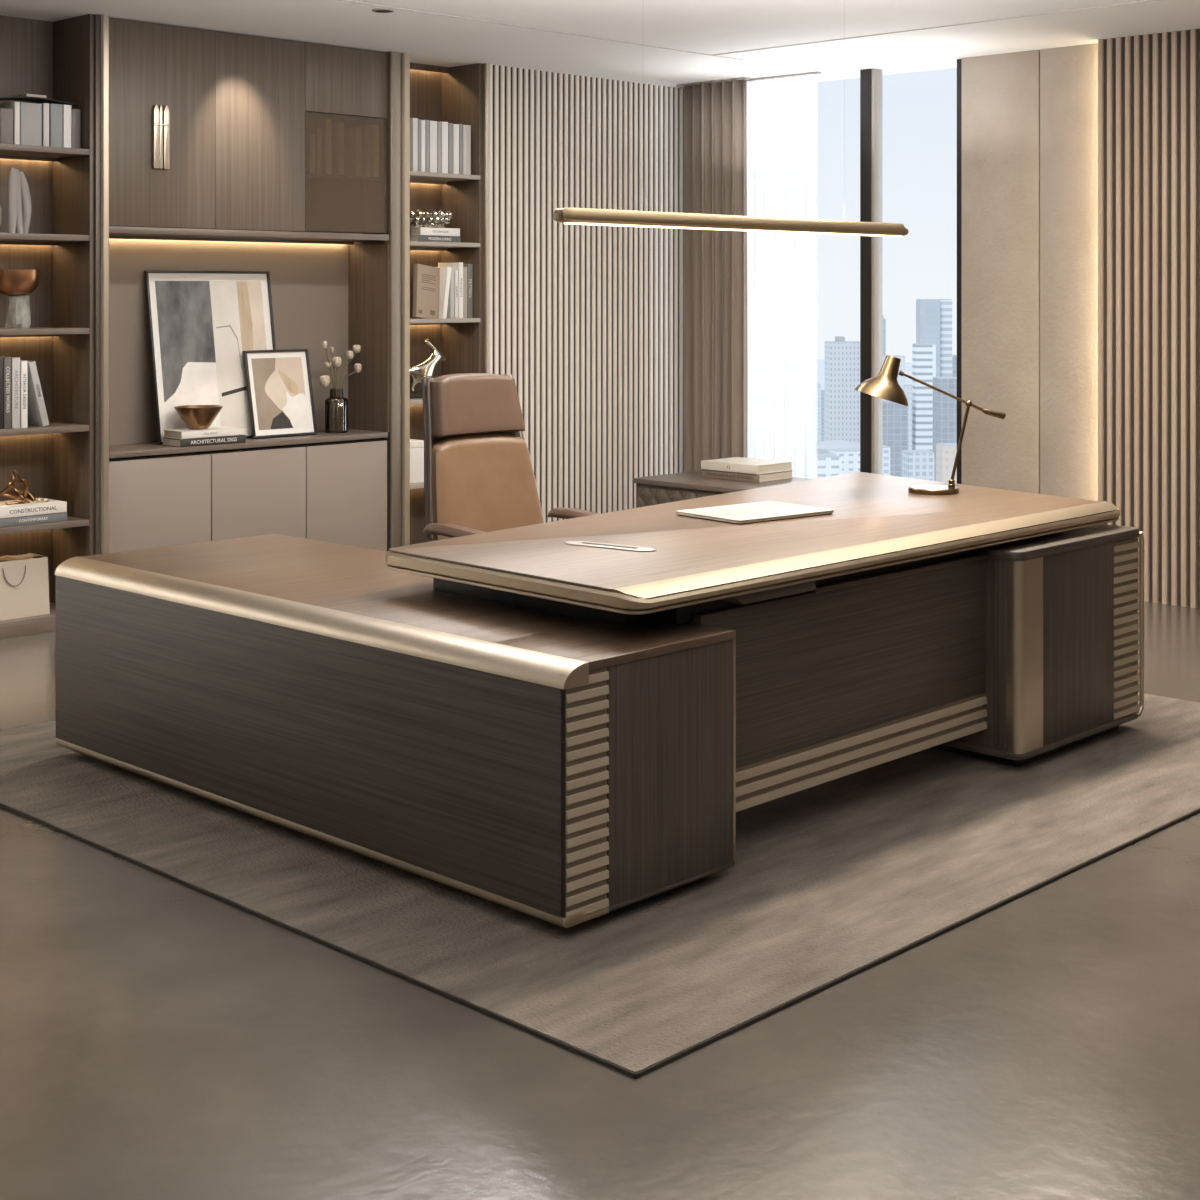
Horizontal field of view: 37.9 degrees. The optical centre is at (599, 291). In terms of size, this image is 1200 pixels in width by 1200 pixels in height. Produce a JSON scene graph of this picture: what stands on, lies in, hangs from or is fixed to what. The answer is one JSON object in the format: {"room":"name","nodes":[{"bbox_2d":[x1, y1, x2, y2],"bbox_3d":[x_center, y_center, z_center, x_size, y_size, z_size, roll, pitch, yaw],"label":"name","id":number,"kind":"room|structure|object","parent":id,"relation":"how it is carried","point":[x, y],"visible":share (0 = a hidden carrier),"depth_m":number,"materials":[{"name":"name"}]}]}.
{"room":"office","nodes":[
{"label":"office","id":0,"kind":"room"},
{"bbox_2d":[0,600,1199,1199],"bbox_3d":[0.211,1.660,3.769,10.950,0.200,11.700,0,0,44],"label":"floor","id":1,"kind":"structure","parent":0,"point":[162,1038],"depth_m":3.51,"materials":[{"name":"concrete"}]},
{"bbox_2d":[0,14,108,638],"bbox_3d":[-2.943,0.130,7.853,0.412,2.860,1.421,0,0,44],"label":"bookcase","id":2,"kind":"object","parent":1,"relation":"on","point":[66,459],"visible":0.8,"depth_m":8.25,"materials":[{"name":"brown wood"}]},
{"bbox_2d":[0,357,2,428],"bbox_3d":[-2.795,0.460,8.001,0.220,0.325,0.030,0,0,44],"label":"book","id":3,"kind":"object","parent":2,"relation":"on","point":[1,358],"visible":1,"depth_m":7.93,"materials":[{"name":"black paper"}]},
{"bbox_2d":[0,108,12,143],"bbox_3d":[-2.766,-0.750,8.016,0.200,0.165,0.062,0,0,44],"label":"book","id":4,"kind":"object","parent":2,"relation":"on","point":[6,115],"visible":0.98,"depth_m":7.94,"materials":[{"name":"grey paper"}]},
{"bbox_2d":[3,357,10,428],"bbox_3d":[-2.770,0.460,8.025,0.221,0.325,0.036,0,0,44],"label":"book","id":5,"kind":"object","parent":2,"relation":"on","point":[6,360],"visible":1,"depth_m":7.95,"materials":[{"name":"grey paper"}]},
{"bbox_2d":[0,102,19,144],"bbox_3d":[-2.731,-0.768,8.052,0.200,0.200,0.026,0,0,44],"label":"book","id":6,"kind":"object","parent":2,"relation":"on","point":[15,106],"visible":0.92,"depth_m":7.98,"materials":[{"name":"white paper"}]},
{"bbox_2d":[11,357,19,428],"bbox_3d":[-2.740,0.461,8.053,0.221,0.322,0.040,0,0,44],"label":"book","id":7,"kind":"object","parent":2,"relation":"on","point":[15,362],"visible":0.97,"depth_m":7.97,"materials":[{"name":"grey paper"}]},
{"bbox_2d":[7,167,30,232],"bbox_3d":[-2.674,-0.418,8.062,0.044,0.305,0.138,0,0,21],"label":"leaf sculpture","id":8,"kind":"object","parent":2,"relation":"on","point":[19,211],"visible":0.98,"depth_m":8.04,"materials":[{"name":"grey ceramic"}]},
{"bbox_2d":[0,270,39,328],"bbox_3d":[-2.693,0.033,8.062,0.212,0.270,0.212,0,0,44],"label":"footed bowl","id":9,"kind":"object","parent":2,"relation":"on","point":[16,284],"visible":1,"depth_m":8.02,"materials":[{"name":"orange metal"}]},
{"bbox_2d":[20,361,27,427],"bbox_3d":[-2.712,0.469,8.079,0.221,0.306,0.032,0,0,44],"label":"book","id":10,"kind":"object","parent":2,"relation":"on","point":[23,364],"visible":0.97,"depth_m":8.00,"materials":[{"name":"white paper"}]},
{"bbox_2d":[0,553,49,620],"bbox_3d":[-2.705,1.351,8.048,0.162,0.276,0.292,0,0,44],"label":"gift bag","id":11,"kind":"object","parent":2,"relation":"on","point":[24,581],"visible":1,"depth_m":8.02,"materials":[{"name":"beige paper"}]},
{"bbox_2d":[20,102,41,145],"bbox_3d":[-2.685,-0.768,8.107,0.200,0.200,0.105,0,0,44],"label":"book","id":12,"kind":"object","parent":2,"relation":"on","point":[30,113],"visible":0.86,"depth_m":8.03,"materials":[{"name":"grey paper"}]},
{"bbox_2d":[0,96,76,105],"bbox_3d":[-2.651,-0.887,8.126,0.150,0.024,0.401,0,0,44],"label":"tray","id":13,"kind":"object","parent":12,"relation":"on","point":[17,98],"visible":0.91,"depth_m":8.13,"materials":[{"name":"black"}]},
{"bbox_2d":[0,512,66,526],"bbox_3d":[-2.683,1.044,8.101,0.241,0.040,0.340,0,0,44],"label":"book","id":14,"kind":"object","parent":2,"relation":"on","point":[54,517],"visible":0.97,"depth_m":8.02,"materials":[{"name":"grey paper"}]},
{"bbox_2d":[0,498,66,518],"bbox_3d":[-2.683,1.000,8.101,0.241,0.048,0.335,0,0,44],"label":"book","id":15,"kind":"object","parent":14,"relation":"on","point":[53,506],"visible":1,"depth_m":8.03,"materials":[{"name":"white paper"}]},
{"bbox_2d":[0,470,34,504],"bbox_3d":[-2.682,0.896,8.044,0.092,0.161,0.147,0,0,44],"label":"knot sculpture","id":16,"kind":"object","parent":15,"relation":"on","point":[23,498],"visible":1,"depth_m":8.04,"materials":[{"name":"brown metal"}]},
{"bbox_2d":[20,360,48,426],"bbox_3d":[-2.663,0.470,8.136,0.221,0.304,0.104,0,0,44],"label":"book","id":17,"kind":"object","parent":2,"relation":"on","point":[37,413],"visible":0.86,"depth_m":8.07,"materials":[{"name":"grey paper"}]},
{"bbox_2d":[40,103,48,145],"bbox_3d":[-2.631,-0.770,8.155,0.200,0.205,0.030,0,0,44],"label":"book","id":18,"kind":"object","parent":2,"relation":"on","point":[45,106],"visible":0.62,"depth_m":8.08,"materials":[{"name":"grey paper"}]},
{"bbox_2d":[49,104,62,146],"bbox_3d":[-2.594,-0.770,8.192,0.200,0.205,0.062,0,0,44],"label":"book","id":19,"kind":"object","parent":2,"relation":"on","point":[55,110],"visible":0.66,"depth_m":8.12,"materials":[{"name":"grey paper"}]},
{"bbox_2d":[63,105,70,147],"bbox_3d":[-2.556,-0.770,8.232,0.200,0.205,0.040,0,0,44],"label":"book","id":20,"kind":"object","parent":2,"relation":"on","point":[66,108],"visible":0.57,"depth_m":8.16,"materials":[{"name":"white paper"}]},
{"bbox_2d":[71,109,80,148],"bbox_3d":[-2.527,-0.763,8.269,0.200,0.190,0.046,0,0,44],"label":"book","id":21,"kind":"object","parent":2,"relation":"on","point":[75,113],"visible":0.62,"depth_m":8.20,"materials":[{"name":"grey paper"}]},
{"bbox_2d":[109,429,387,552],"bbox_3d":[-1.855,1.159,8.960,0.350,0.803,1.684,0,0,44],"label":"base cabinet","id":22,"kind":"object","parent":1,"relation":"on","point":[321,486],"visible":0.53,"depth_m":8.83,"materials":[{"name":"beige paint"}]},
{"bbox_2d":[109,429,387,458],"bbox_3d":[-1.855,0.771,8.960,0.350,0.028,1.684,0,0,44],"label":"countertop","id":23,"kind":"structure","parent":22,"relation":"on","point":[140,449],"depth_m":8.81,"materials":[{"name":"brown wood"}]},
{"bbox_2d":[163,434,245,446],"bbox_3d":[-1.970,0.738,8.712,0.171,0.038,0.380,0,0,44],"label":"book","id":24,"kind":"object","parent":23,"relation":"on","point":[239,438],"visible":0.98,"depth_m":8.62,"materials":[{"name":"grey paper"}]},
{"bbox_2d":[164,426,238,438],"bbox_3d":[-1.984,0.699,8.705,0.166,0.038,0.330,0,0,44],"label":"book","id":25,"kind":"object","parent":24,"relation":"on","point":[215,431],"visible":1,"depth_m":8.63,"materials":[{"name":"white paper"}]},
{"bbox_2d":[174,405,222,429],"bbox_3d":[-1.994,0.624,8.680,0.236,0.112,0.238,0,0,44],"label":"bowl","id":26,"kind":"object","parent":25,"relation":"on","point":[195,417],"visible":1,"depth_m":8.61,"materials":[{"name":"brown metal"}]},
{"bbox_2d":[144,270,275,444],"bbox_3d":[-1.972,0.323,8.965,0.146,0.866,0.740,0,0,44],"label":"framed art","id":27,"kind":"object","parent":23,"relation":"on","point":[201,324],"visible":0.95,"depth_m":8.93,"materials":[{"name":"black"}]},
{"bbox_2d":[109,239,389,444],"bbox_3d":[-1.862,0.240,8.977,0.376,1.034,1.698,0,0,44],"label":"display niche","id":28,"kind":"object","parent":23,"relation":"on","point":[338,295],"visible":0.57,"depth_m":9.43,"materials":[{"name":"brown"}]},
{"bbox_2d":[109,18,388,244],"bbox_3d":[-1.848,-0.781,8.962,0.358,1.038,1.696,0,0,44],"label":"upper cabinet","id":29,"kind":"object","parent":28,"relation":"on","point":[208,128],"visible":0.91,"depth_m":8.76,"materials":[{"name":"brown wood"}]},
{"bbox_2d":[109,226,388,244],"bbox_3d":[-1.852,-0.286,8.957,0.358,0.048,1.684,0,0,44],"label":"shelf","id":30,"kind":"object","parent":29,"relation":"attached to","point":[272,234],"depth_m":8.92,"materials":[{"name":"brown wood"}]},
{"bbox_2d":[307,135,314,173],"bbox_3d":[-1.549,-0.721,9.196,0.130,0.200,0.030,0,0,44],"label":"book","id":31,"kind":"object","parent":29,"relation":"on","point":[310,138],"visible":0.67,"depth_m":9.15,"materials":[{"name":"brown paper"}]},
{"bbox_2d":[307,128,320,173],"bbox_3d":[-1.519,-0.741,9.227,0.130,0.240,0.026,0,0,44],"label":"book","id":32,"kind":"object","parent":29,"relation":"on","point":[314,131],"visible":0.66,"depth_m":9.18,"materials":[{"name":"beige paper"}]},
{"bbox_2d":[311,119,330,173],"bbox_3d":[-1.478,-0.765,9.270,0.130,0.290,0.036,0,0,44],"label":"book","id":33,"kind":"object","parent":29,"relation":"on","point":[325,124],"visible":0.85,"depth_m":9.23,"materials":[{"name":"brown paper"}]},
{"bbox_2d":[331,122,343,174],"bbox_3d":[-1.420,-0.760,9.329,0.130,0.280,0.040,0,0,44],"label":"book","id":34,"kind":"object","parent":29,"relation":"on","point":[337,128],"visible":0.73,"depth_m":9.29,"materials":[{"name":"brown paper"}]},
{"bbox_2d":[307,173,381,181],"bbox_3d":[-1.419,-0.613,9.352,0.170,0.015,0.515,0,0,44],"label":"display shelf","id":35,"kind":"object","parent":29,"relation":"attached to","point":[311,177],"depth_m":9.37,"materials":[{"name":"brown wood"}]},
{"bbox_2d":[344,127,360,175],"bbox_3d":[-1.339,-0.750,9.412,0.130,0.260,0.034,0,0,44],"label":"book","id":36,"kind":"object","parent":29,"relation":"on","point":[352,136],"visible":0.79,"depth_m":9.38,"materials":[{"name":"beige paper"}]},
{"bbox_2d":[351,125,370,176],"bbox_3d":[-1.294,-0.760,9.459,0.130,0.280,0.034,0,0,44],"label":"book","id":37,"kind":"object","parent":29,"relation":"on","point":[365,129],"visible":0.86,"depth_m":9.42,"materials":[{"name":"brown paper"}]},
{"bbox_2d":[371,124,378,176],"bbox_3d":[-1.255,-0.763,9.499,0.130,0.285,0.036,0,0,44],"label":"book","id":38,"kind":"object","parent":29,"relation":"on","point":[374,127],"visible":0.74,"depth_m":9.45,"materials":[{"name":"brown paper"}]},
{"bbox_2d":[243,349,316,438],"bbox_3d":[-1.674,0.529,9.164,0.106,0.454,0.400,0,0,44],"label":"framed art","id":39,"kind":"object","parent":23,"relation":"on","point":[278,382],"visible":1,"depth_m":9.16,"materials":[{"name":"black"}]},
{"bbox_2d":[251,357,308,429],"bbox_3d":[-1.674,0.529,9.164,0.002,0.374,0.316,-15,-10,43],"label":"artwork","id":40,"kind":"object","parent":39,"relation":"attached to","point":[279,388],"depth_m":9.16},
{"bbox_2d":[325,389,347,432],"bbox_3d":[-1.418,0.639,9.417,0.124,0.235,0.124,0,0,44],"label":"glass vase","id":41,"kind":"object","parent":23,"relation":"on","point":[344,400],"visible":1,"depth_m":9.40,"materials":[{"name":"black glass"}]},
{"bbox_2d":[320,341,361,429],"bbox_3d":[-1.393,0.502,9.445,0.088,0.481,0.298,0,0,41],"label":"pods","id":42,"kind":"object","parent":41,"relation":"in","point":[325,379],"visible":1,"depth_m":9.41,"materials":[{"name":"brown"}]},
{"bbox_2d":[354,51,488,551],"bbox_3d":[-1.018,0.130,9.835,0.412,2.860,0.712,0,0,44],"label":"bookcase","id":43,"kind":"object","parent":1,"relation":"on","point":[457,94],"visible":0.41,"depth_m":9.95,"materials":[{"name":"brown wood"}]},
{"bbox_2d":[410,118,417,170],"bbox_3d":[-1.092,-0.812,9.738,0.200,0.300,0.035,0,0,44],"label":"book","id":44,"kind":"object","parent":43,"relation":"on","point":[413,121],"visible":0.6,"depth_m":9.67,"materials":[{"name":"white paper"}]},
{"bbox_2d":[410,439,423,483],"bbox_3d":[-1.079,0.940,9.722,0.186,0.230,0.166,0,0,44],"label":"storage box","id":45,"kind":"object","parent":43,"relation":"on","point":[416,446],"visible":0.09,"depth_m":9.67,"materials":[{"name":"white"}]},
{"bbox_2d":[421,120,425,171],"bbox_3d":[-1.052,-0.808,9.780,0.200,0.292,0.031,0,0,44],"label":"book","id":46,"kind":"object","parent":43,"relation":"on","point":[423,122],"visible":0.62,"depth_m":9.71,"materials":[{"name":"white paper"}]},
{"bbox_2d":[412,263,439,318],"bbox_3d":[-0.970,0.002,9.763,0.056,0.321,0.222,0,0,37],"label":"book","id":47,"kind":"object","parent":43,"relation":"on","point":[426,279],"visible":0.98,"depth_m":9.74,"materials":[{"name":"brown paper"}]},
{"bbox_2d":[422,274,435,291],"bbox_3d":[-0.956,-0.052,9.764,0.001,0.088,0.114,-6,-11,36],"label":"print","id":48,"kind":"object","parent":47,"relation":"attached to","point":[424,274],"depth_m":9.77},
{"bbox_2d":[410,340,445,398],"bbox_3d":[-0.989,0.430,9.830,0.120,0.324,0.322,0,0,44],"label":"horse figurine","id":49,"kind":"object","parent":43,"relation":"on","point":[427,368],"visible":0.66,"depth_m":9.80,"materials":[{"name":"silver metal"}]},
{"bbox_2d":[429,121,436,172],"bbox_3d":[-1.000,-0.808,9.833,0.200,0.293,0.055,0,0,44],"label":"book","id":50,"kind":"object","parent":43,"relation":"on","point":[432,124],"visible":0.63,"depth_m":9.76,"materials":[{"name":"white paper"}]},
{"bbox_2d":[410,235,460,242],"bbox_3d":[-0.968,-0.296,9.865,0.201,0.036,0.310,0,0,44],"label":"book","id":51,"kind":"object","parent":43,"relation":"on","point":[423,238],"visible":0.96,"depth_m":9.77,"materials":[{"name":"grey paper"}]},
{"bbox_2d":[411,227,459,236],"bbox_3d":[-0.965,-0.337,9.869,0.201,0.046,0.290,0,0,44],"label":"book","id":52,"kind":"object","parent":51,"relation":"on","point":[427,231],"visible":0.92,"depth_m":9.77,"materials":[{"name":"white paper"}]},
{"bbox_2d":[410,210,453,227],"bbox_3d":[-0.986,-0.405,9.837,0.307,0.098,0.303,0,0,22],"label":"bowl","id":53,"kind":"object","parent":52,"relation":"on","point":[434,219],"visible":0.73,"depth_m":9.73,"materials":[{"name":"grey"}]},
{"bbox_2d":[437,267,450,317],"bbox_3d":[-0.924,0.005,9.890,0.180,0.293,0.067,0,0,44],"label":"book","id":54,"kind":"object","parent":43,"relation":"on","point":[445,272],"visible":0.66,"depth_m":9.83,"materials":[{"name":"white paper"}]},
{"bbox_2d":[441,122,447,172],"bbox_3d":[-0.942,-0.809,9.893,0.200,0.294,0.047,0,0,44],"label":"book","id":55,"kind":"object","parent":43,"relation":"on","point":[444,125],"visible":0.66,"depth_m":9.82,"materials":[{"name":"white paper"}]},
{"bbox_2d":[438,262,462,317],"bbox_3d":[-0.851,-0.009,9.965,0.181,0.315,0.034,0,0,44],"label":"book","id":56,"kind":"object","parent":43,"relation":"on","point":[458,266],"visible":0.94,"depth_m":9.90,"materials":[{"name":"white paper"}]},
{"bbox_2d":[448,123,452,173],"bbox_3d":[-0.912,-0.807,9.924,0.200,0.290,0.033,0,0,44],"label":"book","id":57,"kind":"object","parent":43,"relation":"on","point":[450,125],"visible":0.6,"depth_m":9.85,"materials":[{"name":"grey paper"}]},
{"bbox_2d":[447,270,453,317],"bbox_3d":[-0.896,0.013,9.925,0.180,0.270,0.030,0,0,44],"label":"book","id":58,"kind":"object","parent":43,"relation":"on","point":[450,310],"visible":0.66,"depth_m":9.86,"materials":[{"name":"grey paper"}]},
{"bbox_2d":[453,124,458,173],"bbox_3d":[-0.883,-0.805,9.953,0.200,0.286,0.043,0,0,44],"label":"book","id":59,"kind":"object","parent":43,"relation":"on","point":[455,126],"visible":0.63,"depth_m":9.88,"materials":[{"name":"white paper"}]},
{"bbox_2d":[463,125,470,174],"bbox_3d":[-0.827,-0.805,10.011,0.200,0.287,0.059,0,0,44],"label":"book","id":60,"kind":"object","parent":43,"relation":"on","point":[466,128],"visible":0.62,"depth_m":9.94,"materials":[{"name":"grey paper"}]},
{"bbox_2d":[463,264,472,317],"bbox_3d":[-0.803,-0.006,10.020,0.181,0.308,0.040,0,0,44],"label":"book","id":61,"kind":"object","parent":43,"relation":"on","point":[469,266],"visible":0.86,"depth_m":9.96,"materials":[{"name":"grey paper"}]},
{"bbox_2d":[0,692,1199,1078],"bbox_3d":[0.147,1.554,6.024,3.455,0.012,3.775,0,0,44],"label":"area rug","id":62,"kind":"object","parent":1,"relation":"on","point":[830,882],"visible":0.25,"depth_m":4.59,"materials":[{"name":"grey carpet"}]},
{"bbox_2d":[422,373,598,541],"bbox_3d":[-0.302,0.930,6.507,0.681,1.235,0.717,0,0,44],"label":"office chair","id":63,"kind":"object","parent":62,"relation":"on","point":[479,477],"visible":0.59,"depth_m":6.62,"materials":[{"name":"beige leather"}]},
{"bbox_2d":[55,472,1143,927],"bbox_3d":[0.142,1.149,6.113,2.432,0.796,3.150,0,0,44],"label":"executive desk","id":64,"kind":"object","parent":62,"relation":"on","point":[566,723],"visible":1,"depth_m":5.03,"materials":[{"name":"brown wood"}]},
{"bbox_2d":[565,541,655,551],"bbox_3d":[0.028,0.755,5.195,0.314,0.004,0.068,0,0,35],"label":"outlet","id":65,"kind":"object","parent":64,"relation":"attached to","point":[605,546],"depth_m":5.18,"materials":[{"name":"silver metal"}]},
{"bbox_2d":[676,501,833,523],"bbox_3d":[0.528,0.749,5.949,0.452,0.015,0.322,0,0,-39],"label":"laptop","id":66,"kind":"object","parent":64,"relation":"on","point":[756,512],"visible":1,"depth_m":5.90,"materials":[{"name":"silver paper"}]},
{"bbox_2d":[854,355,1005,494],"bbox_3d":[1.247,0.497,6.605,0.572,0.520,0.212,0,0,0],"label":"desk lamp","id":67,"kind":"object","parent":64,"relation":"on","point":[884,385],"visible":1,"depth_m":6.58,"materials":[{"name":"gold metal"}]},
{"bbox_2d":[632,470,809,507],"bbox_3d":[0.858,1.320,9.987,1.190,0.480,0.700,0,0,44],"label":"sideboard","id":68,"kind":"object","parent":1,"relation":"on","point":[658,489],"visible":0.09,"depth_m":9.97,"materials":[{"name":"brown wood"}]},
{"bbox_2d":[702,469,792,482],"bbox_3d":[0.855,1.057,10.163,0.430,0.046,0.311,0,0,44],"label":"book","id":69,"kind":"object","parent":68,"relation":"on","point":[783,475],"visible":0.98,"depth_m":10.04,"materials":[{"name":"brown paper"}]},
{"bbox_2d":[701,457,791,473],"bbox_3d":[0.851,1.008,10.167,0.420,0.050,0.326,0,0,44],"label":"book","id":70,"kind":"object","parent":69,"relation":"on","point":[734,464],"visible":1,"depth_m":10.08,"materials":[{"name":"beige paper"}]},
{"bbox_2d":[0,0,1199,88],"bbox_3d":[0.211,-1.400,3.769,10.950,0.200,11.700,0,0,44],"label":"ceiling","id":71,"kind":"structure","parent":0,"point":[711,27],"depth_m":8.63,"materials":[{"name":"white paint"}]},
{"bbox_2d":[340,0,746,60],"bbox_3d":[-1.133,-1.298,7.795,0.010,0.004,5.600,0,0,44],"label":"trim","id":72,"kind":"structure","parent":71,"relation":"attached to","point":[340,0],"depth_m":8.61,"materials":[{"name":"grey"}]},
{"bbox_2d":[677,77,749,471],"bbox_3d":[0.694,0.125,10.787,0.560,2.850,0.105,0,0,44],"label":"curtain","id":73,"kind":"object","parent":71,"relation":"hanging from","point":[715,354],"visible":0.74,"depth_m":10.75,"materials":[{"name":"beige fabric"}]},
{"bbox_2d":[553,207,907,236],"bbox_3d":[0.496,-0.751,5.819,0.060,1.098,1.787,0,0,44],"label":"pendant light","id":74,"kind":"object","parent":71,"relation":"hanging from","point":[574,216],"visible":1,"depth_m":5.68,"materials":[{"name":"gold metal"}]},
{"bbox_2d":[564,222,901,236],"bbox_3d":[0.500,-0.205,5.824,0.034,0.004,1.710,0,0,44],"label":"diffuser","id":75,"kind":"object","parent":74,"relation":"attached to","point":[728,226],"depth_m":5.85,"materials":[{"name":"beige plastic"}]},
{"bbox_2d":[747,71,820,478],"bbox_3d":[1.091,0.125,10.514,0.570,2.850,0.063,0,0,44],"label":"sheer curtain","id":76,"kind":"object","parent":71,"relation":"hanging from","point":[782,109],"visible":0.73,"depth_m":10.51,"materials":[{"name":"beige fabric"}]},
{"bbox_2d":[712,0,1158,55],"bbox_3d":[3.571,-1.298,6.716,8.240,0.004,0.010,0,0,44],"label":"trim","id":77,"kind":"structure","parent":71,"relation":"attached to","point":[1149,0],"depth_m":8.54,"materials":[{"name":"grey"}]},
{"bbox_2d":[903,385,911,449],"bbox_3d":[176.474,122.362,1002.287,4.573,138.396,4.573,0,0,-6],"label":"office tower","id":78,"kind":"structure","parent":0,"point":[907,389],"depth_m":999.92,"materials":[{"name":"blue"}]},
{"bbox_3d":[4.184,0.130,7.856,10.950,2.860,0.300,0,0,44],"label":"wall","id":79,"kind":"structure","parent":0,"visible":0},
{"bbox_2d":[489,64,683,522],"bbox_3d":[-0.074,0.130,10.600,0.080,2.860,1.700,0,0,44],"label":"wall panel","id":80,"kind":"object","parent":79,"relation":"attached to","point":[586,321],"depth_m":10.52,"materials":[{"name":"brown wood"}]},
{"bbox_2d":[847,59,961,483],"bbox_3d":[1.353,0.130,10.496,2.030,2.860,0.140,0,0,44],"label":"window","id":81,"kind":"structure","parent":79,"relation":"in","point":[871,80],"depth_m":10.19,"materials":[{"name":"black metal"}]},
{"bbox_2d":[962,50,1039,493],"bbox_3d":[2.191,0.130,9.563,0.483,2.860,0.030,0,0,44],"label":"wall panel","id":82,"kind":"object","parent":79,"relation":"attached to","point":[1001,92],"depth_m":9.54,"materials":[{"name":"paint"}]},
{"bbox_2d":[1040,43,1097,500],"bbox_3d":[2.514,0.130,9.249,0.406,2.860,0.030,0,0,44],"label":"wall panel","id":83,"kind":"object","parent":79,"relation":"attached to","point":[1068,75],"depth_m":9.25,"materials":[{"name":"paint"}]},
{"bbox_2d":[1098,29,1199,607],"bbox_3d":[5.282,0.130,6.468,7.440,2.860,0.160,0,0,44],"label":"wall panel","id":84,"kind":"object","parent":79,"relation":"attached to","point":[1149,84],"depth_m":8.81,"materials":[{"name":"brown wood"}]},
{"label":"outside","id":85,"kind":"structure","parent":0,"visible":0},
{"bbox_2d":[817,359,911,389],"bbox_3d":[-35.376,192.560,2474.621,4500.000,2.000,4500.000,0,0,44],"label":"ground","id":86,"kind":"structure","parent":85,"point":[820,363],"depth_m":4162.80,"materials":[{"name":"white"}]},
{"bbox_2d":[817,384,820,453],"bbox_3d":[166.738,131.280,1353.473,6.946,120.560,6.946,0,0,-6],"label":"office tower","id":87,"kind":"structure","parent":86,"relation":"on","point":[818,385],"depth_m":1350.14,"materials":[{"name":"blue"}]},
{"bbox_2d":[821,390,824,441],"bbox_3d":[185.268,136.396,1453.316,6.631,110.327,6.631,0,0,-6],"label":"office tower","id":88,"kind":"structure","parent":86,"relation":"on","point":[822,391],"depth_m":1449.91,"materials":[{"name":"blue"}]},
{"bbox_2d":[817,453,841,477],"bbox_3d":[80.994,125.964,646.951,13.903,131.193,13.903,0,0,-6],"label":"office block","id":89,"kind":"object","parent":86,"relation":"on","point":[828,464],"visible":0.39,"depth_m":640.42,"materials":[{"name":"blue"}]},
{"bbox_2d":[817,440,859,452],"bbox_3d":[103.402,127.951,760.000,23.000,127.218,23.000,0,0,44],"label":"domed hall","id":90,"kind":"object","parent":86,"relation":"on","point":[822,447],"visible":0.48,"depth_m":753.12,"materials":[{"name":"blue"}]},
{"bbox_2d":[825,336,859,443],"bbox_3d":[140.840,108.642,1009.718,19.436,165.835,19.436,0,0,-2],"label":"office tower","id":91,"kind":"structure","parent":86,"relation":"on","point":[842,357],"depth_m":999.92,"materials":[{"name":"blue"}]},
{"bbox_2d":[829,448,859,473],"bbox_3d":[102.536,128.502,726.174,12.348,126.116,12.348,0,0,-6],"label":"office block","id":92,"kind":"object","parent":86,"relation":"on","point":[850,457],"visible":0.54,"depth_m":720.04,"materials":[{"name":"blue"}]},
{"bbox_2d":[883,445,889,474],"bbox_3d":[127.864,131.223,804.573,9.147,120.674,9.147,0,0,-6],"label":"office block","id":93,"kind":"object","parent":86,"relation":"on","point":[886,449],"visible":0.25,"depth_m":800.33,"materials":[{"name":"white concrete"}]},
{"bbox_2d":[883,399,907,476],"bbox_3d":[149.095,123.820,908.746,17.493,135.480,17.493,0,0,-5],"label":"office tower","id":94,"kind":"structure","parent":86,"relation":"on","point":[895,415],"depth_m":900.27,"materials":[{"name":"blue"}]},
{"bbox_2d":[902,450,933,480],"bbox_3d":[139.185,130.537,765.648,11.296,122.046,11.296,0,0,-6],"label":"office block","id":95,"kind":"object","parent":86,"relation":"on","point":[917,464],"visible":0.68,"depth_m":760.14,"materials":[{"name":"white concrete"}]},
{"bbox_2d":[912,343,935,450],"bbox_3d":[167.529,109.157,904.500,10.290,164.806,9.000,0,0,-2],"label":"office tower","id":96,"kind":"structure","parent":86,"relation":"on","point":[923,354],"depth_m":900.05,"materials":[{"name":"white"}]},
{"bbox_2d":[916,299,939,376],"bbox_3d":[181.035,97.701,965.500,10.976,187.718,11.000,0,0,-2],"label":"office tower","id":97,"kind":"structure","parent":86,"relation":"on","point":[927,310],"depth_m":959.97,"materials":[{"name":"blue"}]},
{"bbox_2d":[933,377,956,480],"bbox_3d":[171.430,116.674,856.803,13.606,149.772,13.606,0,0,-5],"label":"office tower","id":98,"kind":"structure","parent":86,"relation":"on","point":[944,406],"depth_m":849.86,"materials":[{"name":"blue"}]},
{"bbox_2d":[940,299,951,376],"bbox_3d":[190.850,97.711,970.500,6.620,187.698,11.000,0,0,-2],"label":"office tower","id":99,"kind":"structure","parent":86,"relation":"on","point":[945,304],"depth_m":964.90,"materials":[{"name":"white"}]},
{"bbox_2d":[936,443,956,483],"bbox_3d":[141.179,126.392,704.602,9.204,130.335,9.204,0,0,-6],"label":"office block","id":100,"kind":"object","parent":86,"relation":"on","point":[945,452],"visible":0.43,"depth_m":699.93,"materials":[{"name":"white concrete"}]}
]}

